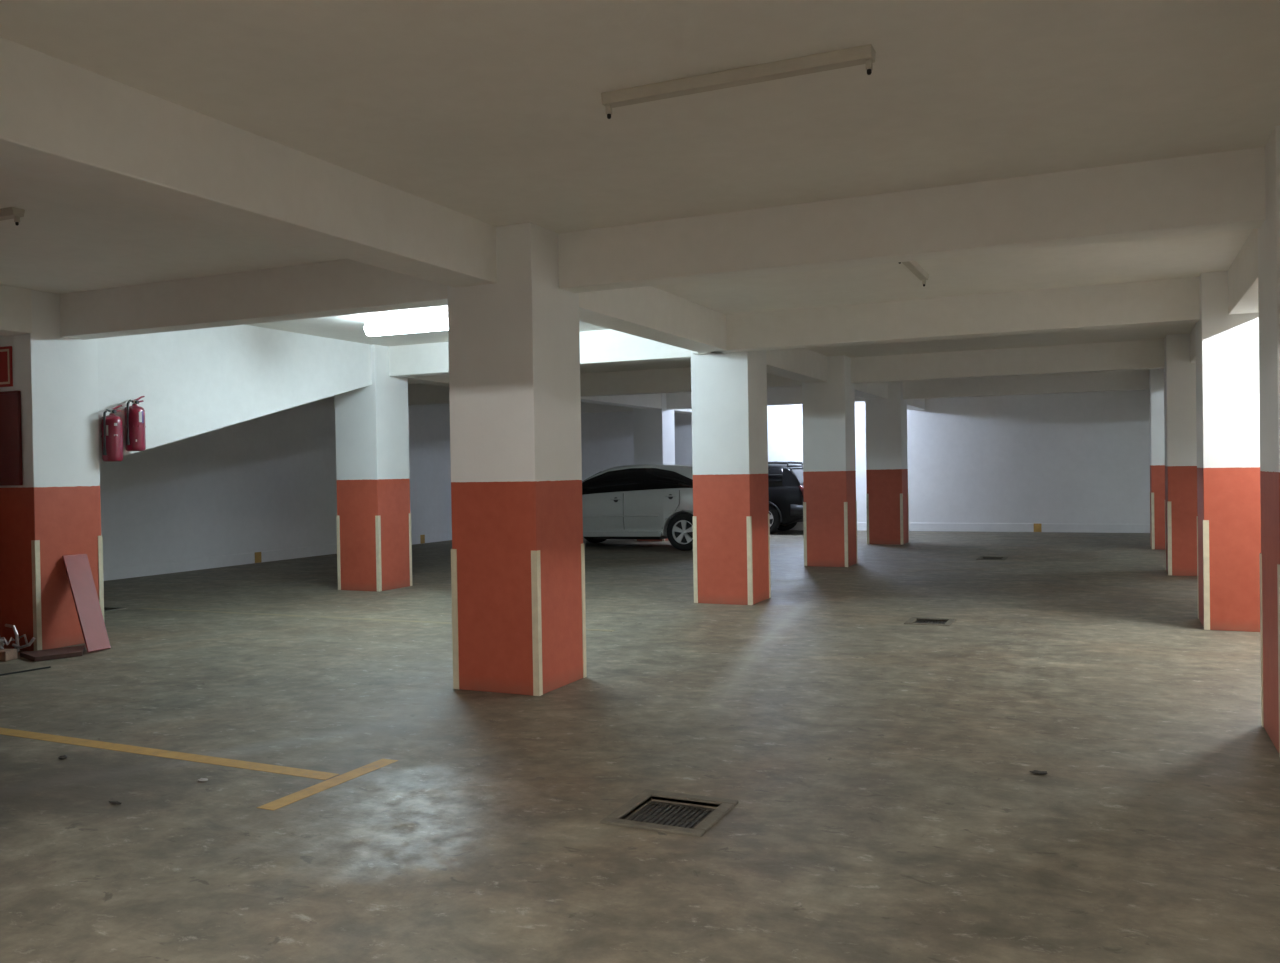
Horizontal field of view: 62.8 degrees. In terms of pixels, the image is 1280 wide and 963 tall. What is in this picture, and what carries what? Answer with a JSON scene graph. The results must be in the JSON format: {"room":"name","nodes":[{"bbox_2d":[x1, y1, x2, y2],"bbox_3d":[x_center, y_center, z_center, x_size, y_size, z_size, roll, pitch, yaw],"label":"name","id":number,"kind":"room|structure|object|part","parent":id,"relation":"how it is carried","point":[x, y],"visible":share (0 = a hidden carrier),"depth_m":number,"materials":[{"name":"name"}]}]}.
{"room":"parking garage","nodes":[
{"label":"parking garage","id":0,"kind":"room"},
{"bbox_2d":[97,325,371,462],"bbox_3d":[-4.634,-0.914,11.934,0.220,1.747,5.000,-1,1,24],"label":"wall","id":1,"kind":"structure","parent":0,"point":[193,382],"depth_m":11.59,"materials":[{"name":"white paint"}]},
{"bbox_2d":[101,405,122,461],"bbox_3d":[-5.153,-0.475,10.241,0.193,0.559,0.204,-1,1,-27],"label":"fire extinguisher","id":2,"kind":"object","parent":1,"relation":"attached to","point":[111,424],"visible":1,"depth_m":10.17,"materials":[{"name":"red metal"}]},
{"bbox_2d":[124,396,145,450],"bbox_3d":[-5.046,-0.584,10.481,0.193,0.559,0.204,-1,1,-27],"label":"fire extinguisher","id":3,"kind":"object","parent":1,"relation":"attached to","point":[135,432],"visible":1,"depth_m":10.41,"materials":[{"name":"red metal"}]},
{"bbox_2d":[100,396,451,567],"bbox_3d":[-8.508,-0.116,15.894,0.250,3.300,29.820,-1,1,24],"label":"wall","id":4,"kind":"structure","parent":0,"point":[268,482],"depth_m":18.84,"materials":[{"name":"white paint"}]},
{"bbox_2d":[255,552,261,562],"bbox_3d":[-6.924,1.376,19.014,0.004,0.193,0.160,-1,1,24],"label":"electrical outlet","id":5,"kind":"object","parent":4,"relation":"attached to","point":[257,554],"visible":1,"depth_m":19.01,"materials":[{"name":"yellow paint"}]},
{"bbox_2d":[103,531,451,580],"bbox_3d":[-8.358,1.433,15.855,0.022,0.200,29.220,-1,1,24],"label":"baseboard","id":6,"kind":"structure","parent":4,"relation":"attached to","point":[147,569],"depth_m":18.27,"materials":[{"name":"white paint"}]},
{"bbox_2d":[420,535,424,543],"bbox_3d":[-4.883,1.294,23.556,0.004,0.193,0.160,-1,1,24],"label":"electrical outlet","id":7,"kind":"object","parent":4,"relation":"attached to","point":[422,537],"visible":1,"depth_m":23.55,"materials":[{"name":"yellow paint"}]},
{"bbox_2d":[0,530,1279,962],"bbox_3d":[0.232,1.583,11.997,19.450,0.300,29.820,-1,1,24],"label":"floor","id":8,"kind":"structure","parent":0,"point":[890,808],"depth_m":5.38,"materials":[{"name":"concrete"}]},
{"bbox_2d":[0,649,16,661],"bbox_3d":[-5.705,1.516,9.171,0.480,0.090,0.140,-1,1,10],"label":"wood block","id":9,"kind":"object","parent":8,"relation":"on","point":[5,654],"visible":1,"depth_m":9.11,"materials":[{"name":"brown wood"}]},
{"bbox_2d":[0,637,14,644],"bbox_3d":[-5.741,1.409,9.226,0.423,0.092,0.177,-1,1,10],"label":"plastic sheet","id":10,"kind":"object","parent":9,"relation":"on","point":[2,639],"visible":1,"depth_m":9.23,"materials":[{"name":"grey plastic"}]},
{"bbox_2d":[5,624,19,650],"bbox_3d":[-5.652,1.405,9.449,0.156,0.245,0.031,-1,1,20],"label":"metal pipe","id":11,"kind":"object","parent":8,"relation":"on","point":[6,625],"visible":0.96,"depth_m":9.43,"materials":[{"name":"silver metal"}]},
{"bbox_2d":[14,634,27,648],"bbox_3d":[-5.637,1.464,9.550,0.192,0.153,0.020,-1,1,24],"label":"metal pipe","id":12,"kind":"object","parent":8,"relation":"on","point":[24,635],"visible":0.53,"depth_m":9.52,"materials":[{"name":"grey metal"}]},
{"bbox_2d":[12,637,35,648],"bbox_3d":[-5.492,1.440,9.344,0.223,0.105,0.034,-1,1,8],"label":"metal pipe","id":13,"kind":"object","parent":8,"relation":"on","point":[33,638],"visible":1,"depth_m":9.33,"materials":[{"name":"grey metal"}]},
{"bbox_2d":[0,666,50,675],"bbox_3d":[-5.209,1.553,8.516,0.709,0.013,0.251,-1,1,-18],"label":"rod","id":14,"kind":"object","parent":8,"relation":"on","point":[48,666],"visible":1,"depth_m":8.57,"materials":[{"name":"black metal"}]},
{"bbox_2d":[0,290,103,650],"bbox_3d":[-5.696,-0.099,10.006,0.702,3.300,0.703,-1,1,24],"label":"column","id":15,"kind":"structure","parent":8,"relation":"on","point":[55,513],"depth_m":9.73,"materials":[{"name":"paint"}]},
{"bbox_2d":[0,346,12,386],"bbox_3d":[-5.879,-1.057,9.680,0.240,0.370,0.016,-1,1,24],"label":"fire sign","id":16,"kind":"object","parent":15,"relation":"attached to","point":[6,369],"visible":1,"depth_m":9.65,"materials":[{"name":"red plastic"}]},
{"bbox_2d":[0,391,22,485],"bbox_3d":[-5.822,-0.395,9.655,0.350,0.865,0.032,-1,1,24],"label":"board","id":17,"kind":"object","parent":15,"relation":"attached to","point":[11,473],"visible":1,"depth_m":9.62,"materials":[{"name":"red"}]},
{"bbox_2d":[20,645,85,661],"bbox_3d":[-5.169,1.528,9.323,0.527,0.040,0.388,-1,1,-41],"label":"flat board","id":18,"kind":"object","parent":8,"relation":"on","point":[66,652],"visible":1,"depth_m":9.24,"materials":[{"name":"brown wood"}]},
{"bbox_2d":[62,554,110,651],"bbox_3d":[-5.113,1.111,9.700,0.670,0.849,0.240,0,1,43],"label":"board","id":19,"kind":"object","parent":8,"relation":"on","point":[78,570],"visible":1,"depth_m":9.68,"materials":[{"name":"pink wood"}]},
{"bbox_2d":[109,801,120,803],"bbox_3d":[-2.529,1.546,5.051,0.096,0.013,0.020,-1,1,24],"label":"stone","id":20,"kind":"object","parent":8,"relation":"on","point":[112,802],"visible":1,"depth_m":5.04,"materials":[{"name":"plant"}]},
{"bbox_2d":[104,607,126,611],"bbox_3d":[-6.481,1.632,12.515,0.480,0.212,0.460,-1,1,24],"label":"floor drain","id":21,"kind":"object","parent":8,"relation":"in","point":[111,608],"visible":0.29,"depth_m":12.60,"materials":[{"name":"metal"}]},
{"bbox_2d":[0,728,397,809],"bbox_3d":[-3.983,1.561,6.429,5.430,0.002,0.910,-1,1,24],"label":"parking line","id":22,"kind":"object","parent":8,"relation":"on","point":[337,780],"visible":1,"depth_m":5.70,"materials":[{"name":"yellow paint"}]},
{"bbox_2d":[335,344,411,591],"bbox_3d":[-3.676,-0.180,14.456,0.703,3.300,0.721,-1,1,24],"label":"column","id":23,"kind":"structure","parent":8,"relation":"on","point":[374,538],"depth_m":14.18,"materials":[{"name":"paint"}]},
{"bbox_2d":[138,608,614,631],"bbox_3d":[-3.143,1.493,11.445,6.255,0.002,0.090,-1,1,23],"label":"parking line","id":24,"kind":"object","parent":8,"relation":"on","point":[138,608],"visible":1,"depth_m":11.63,"materials":[{"name":"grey paint"}]},
{"bbox_2d":[447,222,586,695],"bbox_3d":[-0.906,-0.153,7.765,0.715,3.300,0.723,-1,1,24],"label":"column","id":25,"kind":"structure","parent":8,"relation":"on","point":[518,549],"depth_m":7.46,"materials":[{"name":"paint"}]},
{"bbox_2d":[582,463,692,550],"bbox_3d":[-0.014,0.485,21.574,4.828,1.696,2.244,-1,1,20],"label":"car","id":26,"kind":"object","parent":8,"relation":"on","point":[633,501],"visible":0.52,"depth_m":20.57,"materials":[{"name":"white metal"}]},
{"bbox_3d":[-0.448,0.682,20.691,1.760,0.053,0.030,-1,1,24],"label":"moulding","id":27,"kind":"part","parent":26,"relation":"part of","materials":[{"name":"silver metal"}]},
{"bbox_3d":[-0.420,1.032,20.732,1.865,0.135,0.103,-1,1,24],"label":"sill trim","id":28,"kind":"part","parent":26,"relation":"part of","materials":[{"name":"silver metal"}]},
{"bbox_2d":[633,393,674,540],"bbox_3d":[0.327,-0.342,23.367,0.712,3.300,0.712,-1,1,24],"label":"column","id":29,"kind":"structure","parent":8,"relation":"on","point":[653,429],"depth_m":23.06,"materials":[{"name":"paint"}]},
{"bbox_2d":[600,789,737,836],"bbox_3d":[0.143,1.606,4.789,0.480,0.212,0.500,-1,1,24],"label":"floor drain","id":30,"kind":"object","parent":8,"relation":"in","point":[688,820],"visible":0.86,"depth_m":4.81,"materials":[{"name":"metal"}]},
{"bbox_2d":[691,350,770,604],"bbox_3d":[1.077,-0.236,12.437,0.709,3.300,0.733,-1,1,24],"label":"column","id":31,"kind":"structure","parent":8,"relation":"on","point":[731,516],"depth_m":12.13,"materials":[{"name":"paint"}]},
{"bbox_2d":[768,461,803,533],"bbox_3d":[2.095,0.391,25.993,4.836,1.720,2.181,-1,1,22],"label":"car","id":32,"kind":"object","parent":8,"relation":"on","point":[785,479],"visible":0.32,"depth_m":24.51,"materials":[{"name":"black paint"}]},
{"bbox_3d":[2.480,-0.401,25.062,2.239,0.128,0.060,-1,1,24],"label":"roof rail","id":33,"kind":"part","parent":32,"relation":"part of","materials":[{"name":"metal"}]},
{"bbox_3d":[3.005,-0.422,26.230,2.239,0.128,0.060,-1,1,24],"label":"roof rail","id":34,"kind":"part","parent":32,"relation":"part of","materials":[{"name":"metal"}]},
{"bbox_2d":[799,485,803,497],"bbox_3d":[3.779,0.236,24.388,0.164,0.313,0.153,-1,1,24],"label":"tail lamp","id":35,"kind":"object","parent":32,"relation":"attached to","point":[801,494],"depth_m":24.34,"materials":[{"name":"red plastic"}]},
{"bbox_2d":[802,355,856,566],"bbox_3d":[3.032,-0.315,16.775,0.699,3.300,0.683,-1,1,24],"label":"column","id":36,"kind":"structure","parent":8,"relation":"on","point":[828,408],"depth_m":16.48,"materials":[{"name":"paint"}]},
{"bbox_2d":[865,382,908,544],"bbox_3d":[5.009,-0.396,21.263,0.716,3.300,0.691,-1,1,24],"label":"column","id":37,"kind":"structure","parent":8,"relation":"on","point":[887,499],"depth_m":20.96,"materials":[{"name":"paint"}]},
{"bbox_2d":[904,617,955,625],"bbox_3d":[2.902,1.499,10.488,0.440,0.212,0.460,-1,1,24],"label":"floor drain","id":38,"kind":"object","parent":8,"relation":"in","point":[912,621],"visible":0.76,"depth_m":10.55,"materials":[{"name":"metal"}]},
{"bbox_2d":[976,556,1007,559],"bbox_3d":[5.853,1.375,17.433,0.450,0.212,0.550,-1,1,24],"label":"floor drain","id":39,"kind":"object","parent":8,"relation":"in","point":[980,557],"visible":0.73,"depth_m":17.54,"materials":[{"name":"metal"}]},
{"bbox_2d":[1029,770,1047,773],"bbox_3d":[2.010,1.467,5.289,0.087,0.016,0.042,-1,1,24],"label":"dry leaf","id":40,"kind":"object","parent":8,"relation":"on","point":[1034,771],"visible":1,"depth_m":5.28,"materials":[{"name":"plant"}]},
{"bbox_2d":[1149,369,1164,549],"bbox_3d":[9.546,-0.446,18.897,0.642,3.300,0.754,-1,1,24],"label":"column","id":41,"kind":"structure","parent":8,"relation":"on","point":[1156,376],"depth_m":18.65,"materials":[{"name":"paint"}]},
{"bbox_2d":[1164,333,1196,575],"bbox_3d":[7.673,-0.368,14.597,0.642,3.300,0.779,-1,1,24],"label":"column","id":42,"kind":"structure","parent":8,"relation":"on","point":[1180,428],"depth_m":14.31,"materials":[{"name":"paint"}]},
{"bbox_2d":[1195,271,1260,631],"bbox_3d":[5.652,-0.285,9.922,0.642,3.300,0.795,-1,1,24],"label":"column","id":43,"kind":"structure","parent":8,"relation":"on","point":[1227,345],"depth_m":9.62,"materials":[{"name":"paint"}]},
{"bbox_2d":[1258,125,1279,756],"bbox_3d":[3.767,-0.208,5.677,0.642,3.300,0.769,-1,1,24],"label":"column","id":44,"kind":"structure","parent":8,"relation":"on","point":[1269,232],"depth_m":5.75,"materials":[{"name":"paint"}]},
{"bbox_2d":[0,0,1279,383],"bbox_3d":[0.173,-1.992,11.959,19.450,0.250,29.820,-1,1,24],"label":"ceiling","id":45,"kind":"structure","parent":0,"point":[492,112],"depth_m":5.09,"materials":[{"name":"white paint"}]},
{"bbox_2d":[0,207,24,225],"bbox_3d":[-4.522,-1.681,6.936,1.240,0.108,0.088,-1,1,24],"label":"fluorescent light","id":46,"kind":"object","parent":45,"relation":"attached to","point":[14,213],"visible":1,"depth_m":6.68,"materials":[{"name":"metal"}]},
{"bbox_2d":[0,284,31,335],"bbox_3d":[-7.757,-1.471,5.027,0.360,0.420,10.060,-1,1,24],"label":"ceiling beam","id":47,"kind":"structure","parent":45,"relation":"attached to","point":[15,302],"depth_m":9.40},
{"bbox_2d":[0,37,726,352],"bbox_3d":[-2.205,-1.565,5.184,0.360,0.420,14.900,-1,1,24],"label":"ceiling beam","id":48,"kind":"structure","parent":45,"relation":"attached to","point":[61,121],"depth_m":5.29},
{"bbox_2d":[364,311,447,335],"bbox_3d":[-2.467,-1.717,11.385,1.240,0.204,0.190,-1,1,24],"label":"fluorescent light","id":49,"kind":"object","parent":45,"relation":"hanging from","point":[432,323],"visible":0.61,"depth_m":11.34,"materials":[{"name":"plastic"}]},
{"bbox_2d":[364,319,447,335],"bbox_3d":[-2.466,-1.665,11.385,1.160,0.100,0.190,-1,1,24],"label":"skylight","id":50,"kind":"object","parent":49,"relation":"attached to","point":[407,325],"depth_m":11.35,"materials":[{"name":"white"}]},
{"bbox_2d":[389,329,690,376],"bbox_3d":[-3.579,-1.642,14.457,9.950,0.420,0.250,-1,1,24],"label":"ceiling beam","id":51,"kind":"structure","parent":45,"relation":"attached to","point":[597,347],"depth_m":12.98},
{"bbox_2d":[408,374,691,413],"bbox_3d":[-0.654,-1.759,20.832,0.360,0.420,13.720,-1,1,24],"label":"ceiling beam","id":52,"kind":"structure","parent":45,"relation":"attached to","point":[642,401],"depth_m":21.06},
{"bbox_2d":[60,147,1265,339],"bbox_3d":[-1.517,-1.608,8.191,18.850,0.420,0.250,-1,1,24],"label":"ceiling beam","id":53,"kind":"structure","parent":45,"relation":"attached to","point":[1220,191],"depth_m":6.91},
{"bbox_2d":[601,44,875,118],"bbox_3d":[0.404,-1.737,4.601,1.240,0.108,0.088,-1,1,24],"label":"fluorescent light","id":54,"kind":"object","parent":45,"relation":"attached to","point":[865,54],"visible":1,"depth_m":4.55,"materials":[{"name":"metal"}]},
{"bbox_2d":[334,339,1163,407],"bbox_3d":[2.533,-1.772,17.201,18.850,0.420,0.250,-1,1,24],"label":"ceiling beam","id":55,"kind":"structure","parent":45,"relation":"attached to","point":[1143,354],"depth_m":16.12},
{"bbox_2d":[692,348,924,409],"bbox_3d":[3.692,-1.806,18.549,0.360,0.420,14.320,-1,1,24],"label":"ceiling beam","id":56,"kind":"structure","parent":45,"relation":"attached to","point":[804,365],"depth_m":15.54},
{"bbox_2d":[581,370,1148,412],"bbox_3d":[4.467,-1.850,21.506,18.850,0.420,0.250,-1,1,24],"label":"ceiling beam","id":57,"kind":"structure","parent":45,"relation":"attached to","point":[1128,380],"depth_m":20.33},
{"bbox_2d":[899,261,928,286],"bbox_3d":[2.335,-1.816,8.983,0.088,0.108,1.240,-1,1,24],"label":"fluorescent light","id":58,"kind":"object","parent":45,"relation":"attached to","point":[914,267],"visible":0.66,"depth_m":9.12,"materials":[{"name":"metal"}]},
{"bbox_2d":[709,277,1199,352],"bbox_3d":[4.844,-1.735,10.209,8.900,0.420,0.250,-1,1,24],"label":"ceiling beam","id":59,"kind":"structure","parent":45,"relation":"attached to","point":[1167,301],"depth_m":10.73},
{"bbox_2d":[1190,228,1258,362],"bbox_3d":[5.554,-1.739,9.545,0.360,0.420,29.220,-1,1,24],"label":"ceiling beam","id":60,"kind":"structure","parent":45,"relation":"attached to","point":[1243,272],"depth_m":8.68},
{"bbox_2d":[581,390,1149,523],"bbox_3d":[6.241,-0.461,25.416,18.850,3.300,0.250,-1,1,24],"label":"wall","id":61,"kind":"structure","parent":0,"point":[1084,457],"depth_m":24.30,"materials":[{"name":"white paint"}]},
{"bbox_2d":[790,522,1149,532],"bbox_3d":[6.211,1.091,25.309,18.850,0.200,0.022,-1,1,24],"label":"baseboard","id":62,"kind":"structure","parent":61,"relation":"attached to","point":[861,526],"depth_m":24.16,"materials":[{"name":"white paint"}]},
{"bbox_2d":[1034,524,1041,531],"bbox_3d":[9.097,1.059,23.997,0.170,0.193,0.004,-1,1,24],"label":"electrical outlet","id":63,"kind":"object","parent":61,"relation":"attached to","point":[1037,527],"visible":1,"depth_m":23.99,"materials":[{"name":"yellow paint"}]}
]}

